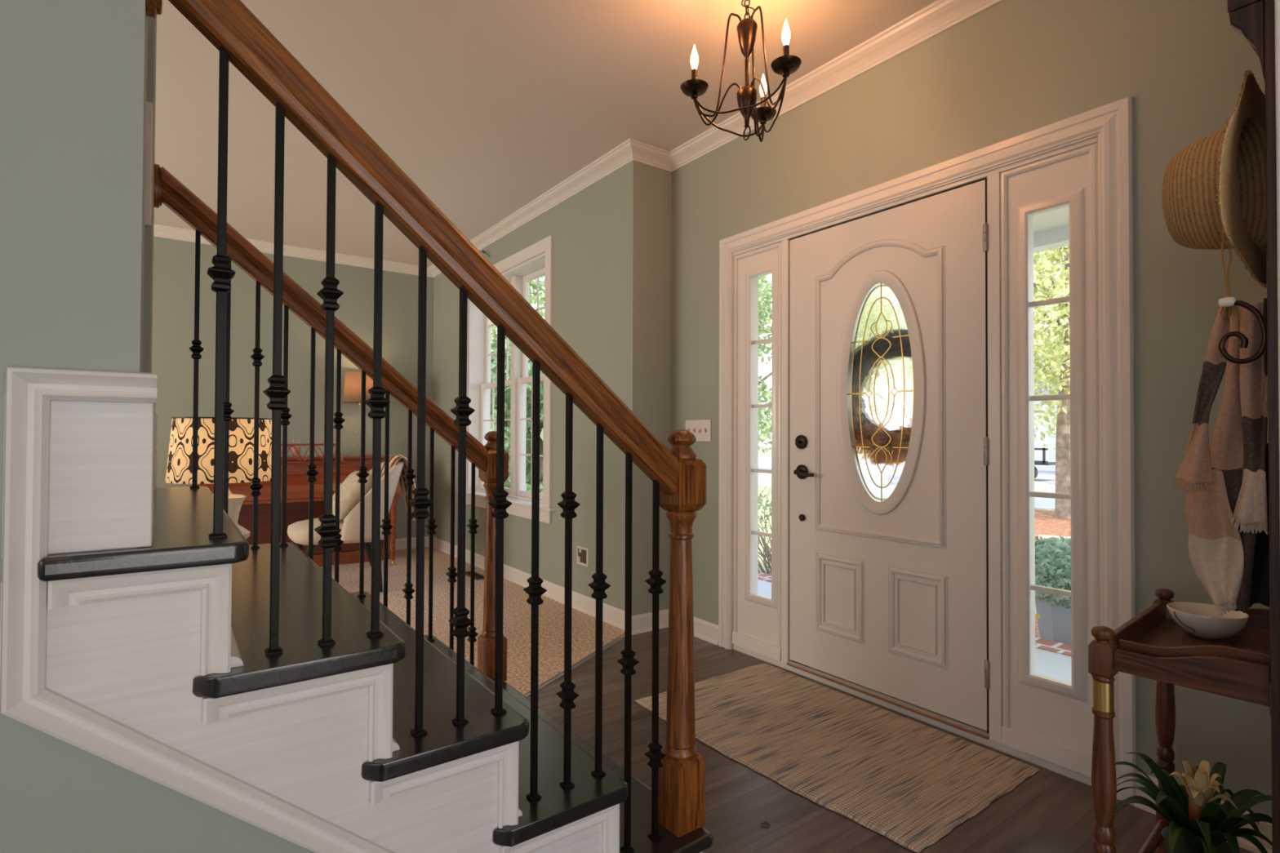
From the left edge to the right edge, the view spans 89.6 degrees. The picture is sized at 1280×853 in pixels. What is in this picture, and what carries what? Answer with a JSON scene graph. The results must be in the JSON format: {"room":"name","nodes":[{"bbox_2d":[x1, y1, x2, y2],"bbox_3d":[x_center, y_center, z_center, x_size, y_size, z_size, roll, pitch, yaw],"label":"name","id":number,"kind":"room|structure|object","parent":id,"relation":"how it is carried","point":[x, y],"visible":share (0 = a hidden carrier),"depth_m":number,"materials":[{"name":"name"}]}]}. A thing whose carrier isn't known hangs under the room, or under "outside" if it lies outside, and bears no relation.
{"room":"entrance hall","nodes":[
{"label":"entrance hall","id":0,"kind":"room"},
{"bbox_2d":[142,16,156,373],"bbox_3d":[-2.992,-0.265,0.674,3.958,2.765,0.085,1,-1,-36],"label":"wall","id":1,"kind":"structure","parent":0,"point":[152,22],"depth_m":1.81,"materials":[{"name":"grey paint"}]},
{"bbox_2d":[144,101,152,226],"bbox_3d":[-1.510,-0.735,1.701,0.353,0.345,0.014,1,-1,-36],"label":"picture frame","id":2,"kind":"object","parent":1,"relation":"attached to","point":[148,104],"visible":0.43,"depth_m":1.80,"materials":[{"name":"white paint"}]},
{"bbox_2d":[0,0,315,852],"bbox_3d":[-2.023,-0.270,0.015,4.745,2.765,0.113,1,-1,-36],"label":"wall","id":3,"kind":"structure","parent":0,"point":[73,73],"depth_m":0.87,"materials":[{"name":"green paint"}]},
{"bbox_2d":[151,236,434,539],"bbox_3d":[-4.497,-0.215,4.736,6.320,2.765,0.150,1,-1,-36],"label":"wall","id":4,"kind":"structure","parent":0,"point":[174,260],"depth_m":5.68,"materials":[{"name":"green paint"}]},
{"bbox_2d":[390,536,624,630],"bbox_3d":[-3.533,1.086,3.221,6.120,0.100,3.410,1,-1,-36],"label":"baseboard","id":5,"kind":"structure","parent":4,"relation":"attached to","point":[615,616],"depth_m":4.40,"materials":[{"name":"white paint"}]},
{"bbox_2d":[320,546,624,695],"bbox_3d":[-3.346,1.141,2.964,6.120,0.014,4.045,1,-1,-36],"label":"area rug","id":6,"kind":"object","parent":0,"point":[517,612],"depth_m":3.94,"materials":[{"name":"beige carpet"}]},
{"bbox_2d":[190,443,401,566],"bbox_3d":[-2.842,0.655,5.354,1.482,1.026,0.760,1,-1,-36],"label":"desk","id":7,"kind":"object","parent":6,"relation":"on","point":[297,484],"visible":0.34,"depth_m":5.27,"materials":[{"name":"brown wood"}]},
{"bbox_2d":[290,446,301,455],"bbox_3d":[-2.948,0.184,5.523,0.084,0.139,0.084,1,-1,-36],"label":"candle jar","id":8,"kind":"object","parent":7,"relation":"on","point":[298,448],"visible":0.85,"depth_m":5.49,"materials":[{"name":"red glass"}]},
{"bbox_2d":[342,371,373,455],"bbox_3d":[-2.517,-0.113,5.804,0.293,0.745,0.293,1,-1,-36],"label":"table lamp","id":9,"kind":"object","parent":7,"relation":"on","point":[353,381],"visible":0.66,"depth_m":5.68,"materials":[{"name":"fabric"}]},
{"bbox_2d":[287,460,404,592],"bbox_3d":[-2.080,0.702,4.604,0.745,0.925,0.624,1,-1,-36],"label":"upholstered chair","id":10,"kind":"object","parent":6,"relation":"on","point":[298,531],"visible":0.48,"depth_m":4.40,"materials":[{"name":"beige fabric"}]},
{"bbox_2d":[332,471,372,521],"bbox_3d":[-2.076,0.491,4.621,0.270,0.330,0.424,1,-1,-36],"label":"cushion","id":11,"kind":"object","parent":10,"relation":"on","point":[349,490],"visible":0.48,"depth_m":4.47,"materials":[{"name":"beige fabric"}]},
{"bbox_2d":[380,453,415,520],"bbox_3d":[-1.793,0.463,4.816,0.274,0.516,0.362,1,-1,-36],"label":"throw blanket","id":12,"kind":"object","parent":10,"relation":"on","point":[394,459],"visible":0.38,"depth_m":4.80,"materials":[{"name":"beige fabric"}]},
{"bbox_2d":[465,571,484,580],"bbox_3d":[-1.297,1.167,5.059,0.100,0.007,0.320,1,-1,-36],"label":"floor vent","id":13,"kind":"object","parent":6,"relation":"in","point":[477,575],"visible":0.58,"depth_m":5.03,"materials":[{"name":"brown metal"}]},
{"bbox_3d":[-1.940,0.865,2.988,0.540,0.547,0.540,1,-1,-36],"label":"side table","id":14,"kind":"object","parent":6,"relation":"on","visible":0},
{"bbox_2d":[164,417,271,539],"bbox_3d":[-1.938,0.276,2.996,0.434,0.630,0.434,1,-1,-36],"label":"table lamp","id":15,"kind":"object","parent":14,"relation":"on","point":[241,442],"visible":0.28,"depth_m":2.84,"materials":[{"name":"beige fabric"}]},
{"bbox_2d":[432,167,622,608],"bbox_3d":[-1.006,-0.196,5.144,0.200,2.765,3.310,1,-1,-36],"label":"wall","id":16,"kind":"structure","parent":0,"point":[586,228],"depth_m":4.18,"materials":[{"name":"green paint"}]},
{"bbox_2d":[466,235,555,523],"bbox_3d":[-1.009,-0.317,5.134,0.260,1.978,1.725,1,-1,-36],"label":"window","id":17,"kind":"structure","parent":16,"relation":"attached to","point":[479,326],"depth_m":5.11,"materials":[{"name":"white paint"}]},
{"bbox_2d":[577,546,588,566],"bbox_3d":[-0.364,0.819,4.067,0.010,0.112,0.132,1,-1,-36],"label":"wall outlet","id":18,"kind":"object","parent":16,"relation":"attached to","point":[582,553],"visible":1,"depth_m":4.06,"materials":[{"name":"white paint"}]},
{"bbox_2d":[154,0,937,266],"bbox_3d":[-1.835,-1.711,1.155,6.760,0.150,9.200,1,-1,-36],"label":"ceiling","id":19,"kind":"structure","parent":0,"point":[486,107],"depth_m":3.05,"materials":[{"name":"white paint"}]},
{"bbox_2d":[680,0,801,142],"bbox_3d":[0.409,-1.311,2.245,0.429,0.600,0.383,1,-1,-36],"label":"chandelier","id":20,"kind":"object","parent":19,"relation":"hanging from","point":[787,64],"visible":1,"depth_m":2.25,"materials":[{"name":"brown metal"}]},
{"bbox_2d":[620,160,671,616],"bbox_3d":[0.097,-0.209,3.829,0.430,2.765,0.115,1,-1,-36],"label":"wall","id":21,"kind":"structure","parent":0,"point":[646,190],"depth_m":3.72,"materials":[{"name":"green paint"}]},
{"bbox_2d":[153,0,1004,277],"bbox_3d":[-2.588,-1.584,2.217,6.400,0.080,6.194,1,-1,-36],"label":"crown molding","id":22,"kind":"structure","parent":21,"relation":"attached to","point":[940,15],"depth_m":3.53,"materials":[{"name":"white paint"}]},
{"bbox_2d":[527,626,1253,852],"bbox_3d":[-1.847,1.188,1.115,6.760,0.120,9.200,1,-1,-36],"label":"floor","id":23,"kind":"structure","parent":0,"point":[1049,811],"depth_m":1.96,"materials":[{"name":"wood"}]},
{"bbox_2d":[0,365,713,852],"bbox_3d":[-0.864,0.469,1.528,1.667,1.350,1.267,1,-1,-36],"label":"staircase","id":24,"kind":"structure","parent":23,"relation":"on","point":[151,661],"depth_m":0.97,"materials":[{"name":"white paint"}]},
{"bbox_2d":[154,163,508,681],"bbox_3d":[-0.961,0.103,2.161,1.084,1.701,0.085,1,-1,-36],"label":"stair railing","id":25,"kind":"object","parent":24,"relation":"on","point":[169,191],"visible":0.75,"depth_m":2.12,"materials":[{"name":"black metal"}]},
{"bbox_2d":[146,0,706,852],"bbox_3d":[-0.298,0.095,1.261,1.076,1.697,0.090,1,-1,-36],"label":"stair railing","id":26,"kind":"object","parent":24,"relation":"on","point":[678,477],"visible":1,"depth_m":1.22,"materials":[{"name":"black metal"}]},
{"bbox_2d":[524,633,624,697],"bbox_3d":[-0.363,1.154,3.038,0.034,0.013,1.276,0,-1,26],"label":"transition strip","id":27,"kind":"object","parent":23,"relation":"on","point":[622,637],"visible":0.35,"depth_m":3.18,"materials":[{"name":"brown wood"}]},
{"bbox_2d":[634,662,1039,852],"bbox_3d":[0.655,1.149,2.435,0.794,0.009,1.257,1,-1,-36],"label":"entry rug","id":28,"kind":"object","parent":23,"relation":"on","point":[909,782],"visible":0.93,"depth_m":2.25,"materials":[{"name":"fabric"}]},
{"bbox_2d":[1088,587,1271,852],"bbox_3d":[1.175,0.768,1.316,0.535,0.750,0.296,1,-1,-40],"label":"console table","id":29,"kind":"object","parent":23,"relation":"on","point":[1151,645],"visible":0.8,"depth_m":1.24,"materials":[{"name":"brown wood"}]},
{"bbox_2d":[1115,751,1271,852],"bbox_3d":[1.159,0.831,1.341,0.317,0.255,0.338,0,-1,38],"label":"bromeliad","id":30,"kind":"object","parent":29,"relation":"on","point":[1197,820],"visible":0.98,"depth_m":1.33,"materials":[{"name":"green plant"}]},
{"bbox_2d":[1156,840,1241,852],"bbox_3d":[1.174,0.965,1.314,0.467,0.012,0.228,1,-1,-40],"label":"shelf","id":31,"kind":"object","parent":29,"relation":"attached to","point":[1162,849],"depth_m":1.47,"materials":[{"name":"brown wood"}]},
{"bbox_2d":[1161,826,1232,852],"bbox_3d":[1.167,0.913,1.344,0.124,0.090,0.124,1,-1,-36],"label":"pot","id":32,"kind":"object","parent":31,"relation":"on","point":[1184,845],"depth_m":1.34,"materials":[{"name":"grey"}]},
{"bbox_2d":[1166,601,1248,639],"bbox_3d":[1.251,0.434,1.424,0.137,0.058,0.137,1,-1,-36],"label":"bowl","id":33,"kind":"object","parent":29,"relation":"on","point":[1202,620],"visible":0.99,"depth_m":1.40,"materials":[{"name":"beige ceramic"}]},
{"bbox_2d":[671,0,1271,817],"bbox_3d":[1.859,-0.233,1.655,0.150,2.765,5.475,1,-1,-36],"label":"wall","id":34,"kind":"structure","parent":0,"point":[1011,68],"depth_m":2.12,"materials":[{"name":"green paint"}]},
{"bbox_2d":[631,608,718,645],"bbox_3d":[0.178,1.119,3.547,0.302,0.100,0.443,1,-1,-36],"label":"baseboard","id":35,"kind":"structure","parent":34,"relation":"attached to","point":[707,631],"depth_m":3.63,"materials":[{"name":"white paint"}]},
{"bbox_2d":[685,419,711,441],"bbox_3d":[0.331,0.023,3.600,0.018,0.119,0.206,1,-1,-36],"label":"light switch","id":36,"kind":"object","parent":34,"relation":"attached to","point":[701,428],"visible":0.83,"depth_m":3.58,"materials":[{"name":"white paint"}]},
{"bbox_2d":[718,95,1137,805],"bbox_3d":[1.021,0.074,2.757,0.217,2.175,1.842,1,-1,-36],"label":"door","id":37,"kind":"structure","parent":34,"relation":"in","point":[894,602],"depth_m":2.54,"materials":[{"name":"white paint"}]},
{"bbox_2d":[731,241,782,661],"bbox_3d":[0.613,0.117,3.277,0.078,2.040,0.334,1,-1,-36],"label":"window","id":38,"kind":"structure","parent":37,"relation":"attached to","point":[757,616],"depth_m":3.30,"materials":[{"name":"white paint"}]},
{"bbox_2d":[852,328,911,467],"bbox_3d":[1.070,-0.118,2.773,0.111,0.595,0.627,1,-1,-36],"label":"wreath","id":39,"kind":"object","parent":37,"relation":"attached to","point":[869,428],"visible":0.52,"depth_m":2.81,"materials":[{"name":"brown plant"}]},
{"bbox_2d":[1000,142,1100,777],"bbox_3d":[1.401,0.106,2.198,0.078,2.040,0.303,1,-1,-36],"label":"window","id":40,"kind":"structure","parent":37,"relation":"attached to","point":[1051,719],"depth_m":2.19,"materials":[{"name":"white paint"}]},
{"bbox_2d":[1133,771,1271,852],"bbox_3d":[1.269,1.095,1.480,0.980,0.100,0.499,1,-1,-36],"label":"baseboard","id":41,"kind":"structure","parent":34,"relation":"attached to","point":[1264,828],"depth_m":1.76,"materials":[{"name":"white paint"}]},
{"bbox_3d":[1.446,-0.240,1.255,0.990,2.765,0.095,1,-1,-36],"label":"wall","id":42,"kind":"structure","parent":0,"visible":0},
{"bbox_2d":[1217,0,1279,852],"bbox_3d":[1.077,0.197,1.110,0.234,1.885,0.078,1,-1,-36],"label":"coat rack","id":43,"kind":"object","parent":42,"relation":"attached to","point":[1255,20],"visible":0.83,"depth_m":1.02,"materials":[{"name":"black metal"}]},
{"bbox_2d":[1161,70,1266,317],"bbox_3d":[1.063,-0.408,1.186,0.357,0.447,0.140,1,-1,-33],"label":"straw hat","id":44,"kind":"object","parent":43,"relation":"hanging from","point":[1214,190],"visible":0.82,"depth_m":1.15,"materials":[{"name":"brown wicker"}]},
{"bbox_2d":[1173,302,1267,614],"bbox_3d":[1.039,0.060,1.157,0.127,0.552,0.072,0,-1,41],"label":"scarf","id":45,"kind":"object","parent":43,"relation":"hanging from","point":[1226,505],"visible":0.95,"depth_m":1.15,"materials":[{"name":"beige fabric"}]},
{"bbox_2d":[1226,0,1264,55],"bbox_3d":[1.084,-0.716,1.118,0.234,0.059,0.066,1,-1,-36],"label":"shelf","id":46,"kind":"object","parent":43,"relation":"attached to","point":[1235,8],"depth_m":1.06,"materials":[{"name":"brown wood"}]},
{"bbox_2d":[1231,443,1270,611],"bbox_3d":[1.108,0.183,1.167,0.036,0.305,0.087,1,-1,-36],"label":"garment","id":47,"kind":"object","parent":43,"relation":"hanging from","point":[1260,582],"visible":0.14,"depth_m":1.16,"materials":[{"name":"black"}]},
{"bbox_2d":[1274,0,1279,509],"bbox_3d":[1.034,-0.013,0.953,0.024,2.300,0.128,1,-1,-36],"label":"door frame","id":48,"kind":"structure","parent":42,"relation":"attached to","point":[1277,2],"depth_m":1.00,"materials":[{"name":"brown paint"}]},
{"label":"outside","id":49,"kind":"structure","parent":0,"visible":0},
{"bbox_2d":[758,457,1055,510],"bbox_3d":[12.217,1.841,27.487,27.800,0.010,38.000,1,-1,-36],"label":"driveway","id":50,"kind":"structure","parent":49,"point":[1045,481],"depth_m":21.04,"materials":[{"name":"concrete"}]},
{"bbox_2d":[854,286,913,422],"bbox_3d":[7.099,-1.644,17.577,4.932,6.664,4.764,1,-1,-36],"label":"tree","id":51,"kind":"object","parent":50,"relation":"on","point":[897,407],"visible":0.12,"depth_m":16.80,"materials":[{"name":"green plant"}]},
{"bbox_2d":[1034,448,1055,479],"bbox_3d":[12.324,1.220,21.565,1.430,1.068,2.900,1,-1,-36],"label":"trailer","id":52,"kind":"object","parent":50,"relation":"on","point":[1043,462],"visible":0.09,"depth_m":20.17,"materials":[{"name":"black metal"}]},
{"bbox_2d":[1034,354,1058,471],"bbox_3d":[18.230,-0.715,29.308,7.200,5.180,6.200,1,-1,-36],"label":"house","id":53,"kind":"structure","parent":50,"relation":"on","point":[1038,443],"depth_m":26.41,"materials":[{"name":"white"}]},
{"bbox_2d":[1040,339,1062,390],"bbox_3d":[16.479,-2.041,22.386,4.011,7.664,4.535,0,-1,-1],"label":"tree","id":54,"kind":"object","parent":50,"relation":"on","point":[1049,366],"visible":0.02,"depth_m":23.17,"materials":[{"name":"green plant"}]},
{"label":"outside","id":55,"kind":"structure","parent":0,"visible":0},
{"bbox_2d":[758,447,1036,615],"bbox_3d":[17.033,2.014,31.005,55.870,0.200,90.000,1,-1,-36],"label":"ground","id":56,"kind":"structure","parent":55,"point":[768,454],"depth_m":12.39,"materials":[{"name":"green plant"}]},
{"bbox_2d":[493,354,531,466],"bbox_3d":[-2.251,-0.096,13.577,3.128,3.484,2.865,1,-1,-36],"label":"tree","id":57,"kind":"object","parent":56,"relation":"on","point":[526,461],"visible":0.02,"depth_m":12.66,"materials":[{"name":"green plant"}]},
{"bbox_2d":[489,336,543,493],"bbox_3d":[-1.654,0.185,9.756,2.754,3.045,2.597,1,-1,-36],"label":"tree","id":58,"kind":"object","parent":56,"relation":"on","point":[493,357],"visible":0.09,"depth_m":9.19,"materials":[{"name":"green plant"}]},
{"bbox_2d":[491,275,544,351],"bbox_3d":[-2.914,-3.563,19.449,6.015,10.474,6.198,0,-1,3],"label":"tree","id":59,"kind":"object","parent":56,"relation":"on","point":[533,284],"visible":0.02,"depth_m":18.70,"materials":[{"name":"green plant"}]},
{"bbox_2d":[758,275,771,453],"bbox_3d":[3.575,-2.270,24.015,6.073,8.067,7.098,0,-1,-2],"label":"tree","id":60,"kind":"object","parent":56,"relation":"on","point":[766,294],"visible":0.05,"depth_m":22.78,"materials":[{"name":"green plant"}]},
{"bbox_2d":[758,485,771,574],"bbox_3d":[1.298,1.033,5.824,1.170,0.950,1.191,1,-1,-36],"label":"bush","id":61,"kind":"object","parent":56,"relation":"on","point":[767,554],"visible":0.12,"depth_m":5.86,"materials":[{"name":"green plant"}]},
{"bbox_2d":[1035,615,1039,637],"bbox_3d":[3.130,1.474,3.943,1.460,0.020,3.700,1,-1,-36],"label":"planting bed","id":62,"kind":"object","parent":56,"relation":"on","point":[1037,630],"visible":0.02,"depth_m":4.69,"materials":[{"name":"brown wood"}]},
{"bbox_2d":[1035,535,1071,644],"bbox_3d":[2.604,1.063,3.912,0.742,0.791,0.735,1,-1,-36],"label":"potted shrub","id":63,"kind":"object","parent":62,"relation":"on","point":[1052,555],"visible":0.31,"depth_m":3.80,"materials":[{"name":"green plant"}]},
{"bbox_2d":[1034,509,1071,539],"bbox_3d":[6.625,1.562,10.398,3.800,0.050,4.200,1,-1,-36],"label":"mulch bed","id":64,"kind":"object","parent":56,"relation":"on","point":[1046,522],"visible":0.05,"depth_m":10.08,"materials":[{"name":"orange soil"}]},
{"bbox_2d":[857,245,1071,518],"bbox_3d":[6.932,-2.296,11.054,6.171,7.787,5.840,1,-1,-36],"label":"tree","id":65,"kind":"object","parent":64,"relation":"on","point":[1059,331],"visible":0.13,"depth_m":10.84,"materials":[{"name":"green plant"}]},
{"bbox_2d":[1034,506,1071,541],"bbox_3d":[6.566,1.548,10.479,4.176,0.080,4.560,1,-1,-36],"label":"edging","id":66,"kind":"object","parent":56,"relation":"on","point":[1045,536],"visible":0.02,"depth_m":8.72,"materials":[{"name":"beige stone"}]},
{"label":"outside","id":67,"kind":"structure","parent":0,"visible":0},
{"bbox_2d":[1033,206,1069,234],"bbox_3d":[3.001,-1.520,2.457,2.590,0.130,6.400,1,-1,-36],"label":"ceiling","id":68,"kind":"structure","parent":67,"point":[1057,219],"depth_m":4.47,"materials":[{"name":"white paint"}]},
{"bbox_2d":[1033,226,1069,253],"bbox_3d":[4.106,-1.454,3.265,0.150,0.230,6.400,1,-1,-36],"label":"beam","id":69,"kind":"structure","parent":68,"relation":"attached to","point":[1058,237],"depth_m":4.69,"materials":[{"name":"white paint"}]},
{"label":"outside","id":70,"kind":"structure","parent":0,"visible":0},
{"bbox_2d":[758,579,1071,682],"bbox_3d":[2.172,1.368,2.502,1.370,0.290,7.500,1,-1,-36],"label":"floor","id":71,"kind":"structure","parent":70,"point":[1056,665],"depth_m":3.38,"materials":[{"name":"grey concrete"}]},
{"bbox_2d":[758,572,1071,656],"bbox_3d":[2.806,1.375,2.965,0.200,0.295,7.500,1,-1,-36],"label":"porch brick edge","id":72,"kind":"structure","parent":71,"relation":"attached to","point":[1040,643],"depth_m":3.64,"materials":[{"name":"red brick"}]},
{"bbox_2d":[1035,593,1071,644],"bbox_3d":[2.602,1.224,3.907,0.384,0.469,0.366,1,-1,-36],"label":"planter","id":73,"kind":"object","parent":71,"relation":"on","point":[1054,620],"depth_m":3.83,"materials":[{"name":"grey concrete"}]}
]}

